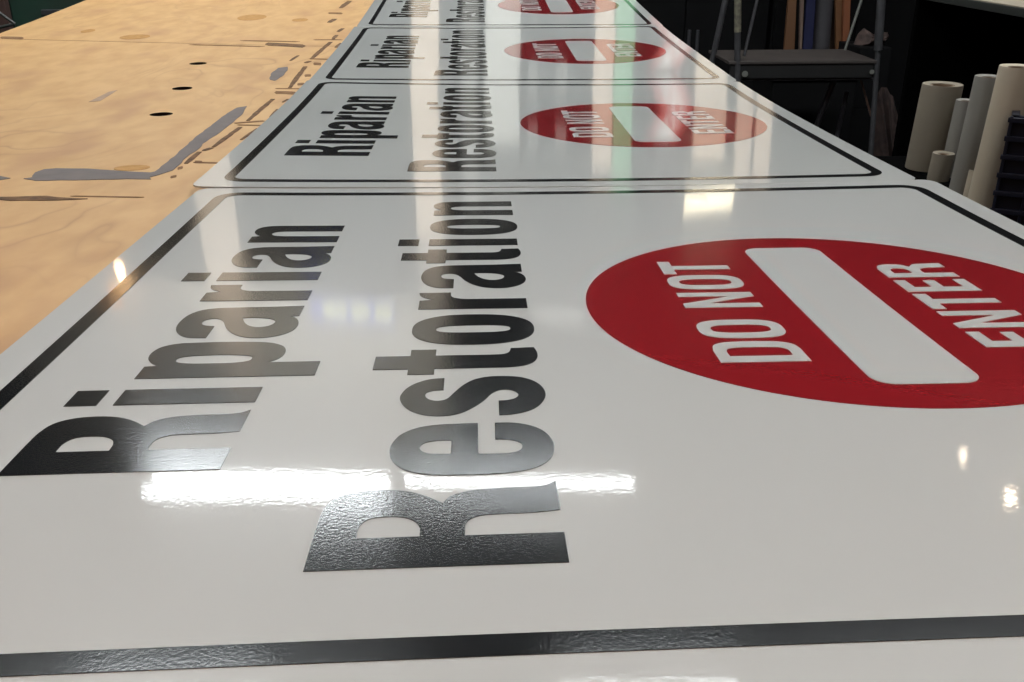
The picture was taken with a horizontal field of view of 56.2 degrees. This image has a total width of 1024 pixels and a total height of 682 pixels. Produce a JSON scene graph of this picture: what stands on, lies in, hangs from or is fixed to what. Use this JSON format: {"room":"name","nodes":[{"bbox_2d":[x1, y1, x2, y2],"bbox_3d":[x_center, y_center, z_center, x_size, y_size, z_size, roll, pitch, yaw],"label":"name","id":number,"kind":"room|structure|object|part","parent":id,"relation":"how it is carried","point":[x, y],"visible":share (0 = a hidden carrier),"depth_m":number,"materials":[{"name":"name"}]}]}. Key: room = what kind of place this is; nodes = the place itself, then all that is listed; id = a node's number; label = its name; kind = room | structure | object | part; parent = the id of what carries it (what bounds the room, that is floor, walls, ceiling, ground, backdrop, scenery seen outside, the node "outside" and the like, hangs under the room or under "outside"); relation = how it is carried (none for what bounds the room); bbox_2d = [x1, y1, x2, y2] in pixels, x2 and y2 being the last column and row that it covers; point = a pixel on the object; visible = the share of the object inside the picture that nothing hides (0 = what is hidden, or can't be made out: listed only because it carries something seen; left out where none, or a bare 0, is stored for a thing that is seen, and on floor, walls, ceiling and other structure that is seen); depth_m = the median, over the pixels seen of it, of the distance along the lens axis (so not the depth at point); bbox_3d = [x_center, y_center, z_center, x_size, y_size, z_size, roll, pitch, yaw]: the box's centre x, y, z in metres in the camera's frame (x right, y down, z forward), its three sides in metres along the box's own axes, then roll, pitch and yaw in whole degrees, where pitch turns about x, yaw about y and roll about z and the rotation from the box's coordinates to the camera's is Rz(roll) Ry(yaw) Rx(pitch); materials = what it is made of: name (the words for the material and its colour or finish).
{"room":"print shop","nodes":[
{"label":"print shop","id":0,"kind":"room"},
{"bbox_3d":[0.019,0.167,2.455,9.200,0.100,10.000,-1,24,-2],"label":"floor","id":1,"kind":"structure","parent":0,"visible":0},
{"bbox_2d":[0,0,13,32],"bbox_3d":[-1.658,-0.717,3.109,0.210,1.000,0.050,-1,24,-2],"label":"panel","id":2,"kind":"object","parent":1,"relation":"on","point":[4,4],"visible":0.02,"depth_m":2.97,"materials":[{"name":"metal"}]},
{"bbox_2d":[0,12,15,28],"bbox_3d":[-1.490,-0.572,2.890,0.142,0.912,0.011,-1,24,-2],"label":"steel frame","id":3,"kind":"object","parent":1,"relation":"on","point":[12,23],"visible":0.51,"depth_m":2.74,"materials":[{"name":"grey metal"}]},
{"bbox_2d":[8,0,84,27],"bbox_3d":[-1.466,-0.856,3.487,0.399,0.950,0.480,-1,24,-2],"label":"tool chest","id":4,"kind":"object","parent":1,"relation":"on","point":[23,12],"visible":0.05,"depth_m":3.13,"materials":[{"name":"green metal"}]},
{"bbox_3d":[-1.459,-1.077,3.137,0.159,0.016,0.016,-1,24,-2],"label":"handle","id":5,"kind":"part","parent":4,"relation":"part of","materials":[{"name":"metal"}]},
{"bbox_2d":[687,30,690,45],"bbox_3d":[0.835,-1.181,4.627,0.028,0.612,0.028,-1,24,-2],"label":"rod","id":6,"kind":"object","parent":1,"relation":"on","point":[689,31],"visible":0.13,"depth_m":4.51,"materials":[{"name":"metal"}]},
{"bbox_2d":[695,30,699,51],"bbox_3d":[0.875,-1.182,4.628,0.028,0.612,0.028,-1,24,-2],"label":"rod","id":7,"kind":"object","parent":1,"relation":"on","point":[697,31],"visible":0.13,"depth_m":4.52,"materials":[{"name":"metal"}]},
{"bbox_2d":[636,0,769,89],"bbox_3d":[0.902,-1.830,5.371,0.916,1.200,0.721,-1,24,-2],"label":"cabinet","id":8,"kind":"object","parent":1,"relation":"on","point":[678,17],"visible":0.12,"depth_m":5.07,"materials":[{"name":"black paint"}]},
{"bbox_3d":[0.693,-1.715,5.055,0.437,1.085,0.018,-1,24,-2],"label":"door","id":9,"kind":"part","parent":8,"relation":"part of","materials":[{"name":"black paint"}]},
{"bbox_3d":[1.135,-1.722,5.069,0.437,1.085,0.018,-1,24,-2],"label":"door","id":10,"kind":"part","parent":8,"relation":"part of","materials":[{"name":"black paint"}]},
{"bbox_2d":[783,0,795,49],"bbox_3d":[1.369,-1.548,4.662,0.104,1.252,0.020,-1,24,-2],"label":"wood board","id":11,"kind":"object","parent":1,"relation":"on","point":[789,34],"visible":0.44,"depth_m":4.66,"materials":[{"name":"brown wood"}]},
{"bbox_2d":[708,0,885,155],"bbox_3d":[1.095,-1.074,3.878,0.740,1.024,0.356,-1,24,-2],"label":"step ladder","id":12,"kind":"object","parent":1,"relation":"on","point":[832,65],"visible":0.73,"depth_m":3.71,"materials":[{"name":"metal"}]},
{"bbox_3d":[0.802,-1.058,3.937,0.158,0.946,0.023,-1,24,-2],"label":"leg","id":13,"kind":"part","parent":12,"relation":"part of","materials":[{"name":"paint"}]},
{"bbox_3d":[0.844,-1.323,3.581,0.055,0.326,0.026,-1,24,-2],"label":"rail","id":14,"kind":"part","parent":12,"relation":"part of","materials":[{"name":"beige metal"}]},
{"bbox_3d":[0.888,-0.858,3.788,0.083,0.698,0.024,-1,24,-2],"label":"rail","id":15,"kind":"part","parent":12,"relation":"part of","materials":[{"name":"metal"}]},
{"bbox_3d":[1.240,-0.831,3.978,0.152,0.498,0.023,-1,24,-2],"label":"leg","id":16,"kind":"part","parent":12,"relation":"part of","materials":[{"name":"black metal"}]},
{"bbox_3d":[1.343,-0.810,3.990,0.061,0.445,0.017,-1,24,-2],"label":"leg","id":17,"kind":"part","parent":12,"relation":"part of","materials":[{"name":"black metal"}]},
{"bbox_3d":[1.409,-0.967,3.815,0.070,0.145,0.009,-1,24,-2],"label":"hook rod","id":18,"kind":"part","parent":12,"relation":"part of","materials":[{"name":"black metal"}]},
{"bbox_3d":[1.436,-0.835,3.819,0.071,0.628,0.020,-1,24,-2],"label":"rail","id":19,"kind":"part","parent":12,"relation":"part of","materials":[{"name":"metal"}]},
{"bbox_3d":[1.396,-1.269,3.627,0.060,0.325,0.031,-1,24,-2],"label":"rail","id":20,"kind":"part","parent":12,"relation":"part of","materials":[{"name":"metal"}]},
{"bbox_2d":[798,0,803,48],"bbox_3d":[1.399,-1.548,4.663,0.123,1.252,0.020,-1,24,-2],"label":"wood strip","id":21,"kind":"object","parent":1,"relation":"on","point":[801,2],"visible":0.44,"depth_m":4.66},
{"bbox_2d":[802,0,814,48],"bbox_3d":[1.453,-1.549,4.665,0.100,1.252,0.020,-1,24,-2],"label":"board","id":22,"kind":"object","parent":1,"relation":"on","point":[808,28],"visible":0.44,"depth_m":4.66,"materials":[{"name":"blue"}]},
{"bbox_2d":[812,0,833,48],"bbox_3d":[1.527,-1.573,4.701,0.129,1.267,0.080,-1,24,-2],"label":"roll","id":23,"kind":"object","parent":1,"relation":"on","point":[824,8],"visible":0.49,"depth_m":4.68,"materials":[{"name":"grey"}]},
{"bbox_2d":[829,0,834,48],"bbox_3d":[1.578,-1.601,4.778,0.180,1.256,0.020,-1,24,-2],"label":"wood board","id":24,"kind":"object","parent":1,"relation":"on","point":[832,36],"visible":0.11,"depth_m":4.79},
{"bbox_2d":[835,0,841,48],"bbox_3d":[1.589,-1.552,4.669,0.197,1.252,0.020,-1,24,-2],"label":"wood board","id":25,"kind":"object","parent":1,"relation":"on","point":[838,3],"visible":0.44,"depth_m":4.66,"materials":[{"name":"brown wood"}]},
{"bbox_2d":[765,0,915,113],"bbox_3d":[1.822,-1.846,5.401,0.916,1.200,0.721,-1,24,-2],"label":"cabinet","id":26,"kind":"object","parent":1,"relation":"on","point":[899,14],"visible":0.06,"depth_m":5.11,"materials":[{"name":"black metal"}]},
{"bbox_3d":[1.612,-1.730,5.084,0.437,1.085,0.018,-1,24,-2],"label":"door","id":27,"kind":"part","parent":26,"relation":"part of","materials":[{"name":"black paint"}]},
{"bbox_3d":[2.055,-1.738,5.098,0.437,1.085,0.018,-1,24,-2],"label":"door","id":28,"kind":"part","parent":26,"relation":"part of","materials":[{"name":"black paint"}]},
{"bbox_2d":[842,0,849,40],"bbox_3d":[1.611,-1.539,4.642,0.178,1.251,0.020,-1,24,-2],"label":"wood board","id":29,"kind":"object","parent":1,"relation":"on","point":[845,3],"visible":0.44,"depth_m":4.63,"materials":[{"name":"brown wood"}]},
{"bbox_2d":[838,41,891,152],"bbox_3d":[1.663,-1.146,4.621,0.170,0.547,0.300,-1,24,-2],"label":"crate stack","id":30,"kind":"object","parent":1,"relation":"on","point":[860,124],"visible":0.28,"depth_m":4.48,"materials":[{"name":"black paint"}]},
{"bbox_2d":[854,28,888,45],"bbox_3d":[1.687,-1.422,4.494,0.166,0.085,0.150,-1,24,-2],"label":"crumpled paper","id":31,"kind":"object","parent":30,"relation":"on","point":[864,37],"visible":0.56,"depth_m":4.46,"materials":[{"name":"beige paper"}]},
{"bbox_2d":[873,87,897,155],"bbox_3d":[1.687,-0.519,4.290,0.284,1.205,0.152,-1,24,-2],"label":"sack","id":32,"kind":"object","parent":1,"relation":"on","point":[886,113],"visible":0.19,"depth_m":4.08,"materials":[{"name":"brown fabric"}]},
{"bbox_2d":[874,0,1023,187],"bbox_3d":[1.216,-0.293,2.256,0.885,0.895,1.760,-1,24,-2],"label":"shelving unit","id":33,"kind":"object","parent":1,"relation":"on","point":[957,41],"visible":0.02,"depth_m":2.93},
{"bbox_3d":[1.222,-0.244,1.797,0.865,0.025,0.840,-1,24,-2],"label":"shelf","id":34,"kind":"part","parent":33,"relation":"part of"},
{"bbox_2d":[905,81,963,171],"bbox_3d":[0.890,-0.453,2.024,0.088,0.176,0.080,-1,24,-2],"label":"paper roll","id":35,"kind":"object","parent":33,"relation":"on","point":[936,102],"visible":0.8,"depth_m":1.99,"materials":[{"name":"paper"}]},
{"bbox_2d":[927,151,954,181],"bbox_3d":[0.875,-0.356,1.956,0.045,0.055,0.043,-1,24,-2],"label":"paper roll","id":36,"kind":"object","parent":33,"relation":"on","point":[941,163],"visible":0.99,"depth_m":1.94,"materials":[{"name":"paper"}]},
{"bbox_2d":[944,98,968,177],"bbox_3d":[0.913,-0.415,1.964,0.046,0.155,0.039,-1,24,-2],"label":"paper roll","id":37,"kind":"object","parent":33,"relation":"on","point":[961,104],"visible":0.43,"depth_m":1.94,"materials":[{"name":"paper"}]},
{"bbox_2d":[963,169,973,196],"bbox_3d":[0.860,-0.287,1.786,0.032,0.065,0.030,-1,24,-2],"label":"paper roll","id":38,"kind":"object","parent":33,"relation":"on","point":[970,172],"visible":0.12,"depth_m":1.78,"materials":[{"name":"paper"}]},
{"bbox_2d":[949,74,996,194],"bbox_3d":[0.857,-0.374,1.778,0.057,0.230,0.047,-1,24,-2],"label":"paper roll","id":39,"kind":"object","parent":33,"relation":"on","point":[983,84],"visible":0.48,"depth_m":1.76,"materials":[{"name":"paper"}]},
{"bbox_2d":[967,64,1023,208],"bbox_3d":[0.845,-0.341,1.663,0.070,0.264,0.058,-1,24,-2],"label":"paper roll","id":40,"kind":"object","parent":33,"relation":"on","point":[1008,90],"visible":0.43,"depth_m":1.64,"materials":[{"name":"paper"}]},
{"bbox_3d":[1.440,-0.705,2.084,0.395,0.004,1.720,-1,24,-2],"label":"shelf","id":41,"kind":"part","parent":33,"relation":"part of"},
{"bbox_2d":[990,110,1023,225],"bbox_3d":[1.007,-0.279,1.606,0.350,0.195,0.178,11,26,24],"label":"plastic crate","id":42,"kind":"object","parent":33,"relation":"on","point":[1008,201],"visible":0.64,"depth_m":1.60,"materials":[{"name":"black plastic"}]},
{"bbox_3d":[-0.328,-0.005,1.560,1.201,0.938,3.190,-1,24,-2],"label":"workbench","id":43,"kind":"object","parent":1,"relation":"on","visible":0},
{"bbox_2d":[0,39,340,353],"bbox_3d":[-0.308,-0.163,0.852,1.298,0.084,2.130,-1,24,-2],"label":"plywood sheet","id":44,"kind":"object","parent":43,"relation":"on","point":[101,141],"visible":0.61,"depth_m":1.05,"materials":[{"name":"beige wood"}]},
{"bbox_2d":[0,180,1023,681],"bbox_3d":[0.060,-0.022,0.516,0.611,0.037,0.608,-1,24,-2],"label":"sign","id":45,"kind":"object","parent":44,"relation":"on","point":[774,432],"visible":1,"depth_m":0.37,"materials":[{"name":"metal"}]},
{"bbox_2d":[310,25,735,81],"bbox_3d":[0.006,-0.497,1.636,0.614,0.021,0.611,-1,24,-2],"label":"sign","id":46,"kind":"object","parent":44,"relation":"on","point":[616,53],"visible":0.99,"depth_m":1.58,"materials":[{"name":"metal"}]},
{"bbox_2d":[193,80,914,187],"bbox_3d":[0.029,-0.249,1.082,0.612,0.014,0.609,-1,24,-2],"label":"sign","id":47,"kind":"object","parent":44,"relation":"on","point":[329,133],"visible":1,"depth_m":0.99,"materials":[{"name":"metal"}]},
{"bbox_2d":[0,0,373,45],"bbox_3d":[-0.365,-0.809,2.286,1.298,0.094,1.323,-1,24,-2],"label":"plywood sheet","id":48,"kind":"object","parent":43,"relation":"on","point":[235,22],"visible":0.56,"depth_m":1.99,"materials":[{"name":"beige wood"}]},
{"bbox_2d":[357,0,662,26],"bbox_3d":[-0.013,-0.763,2.177,0.613,0.040,0.609,-1,24,-2],"label":"sign","id":49,"kind":"object","parent":48,"relation":"on","point":[382,13],"visible":1,"depth_m":2.06,"materials":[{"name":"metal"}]}
]}

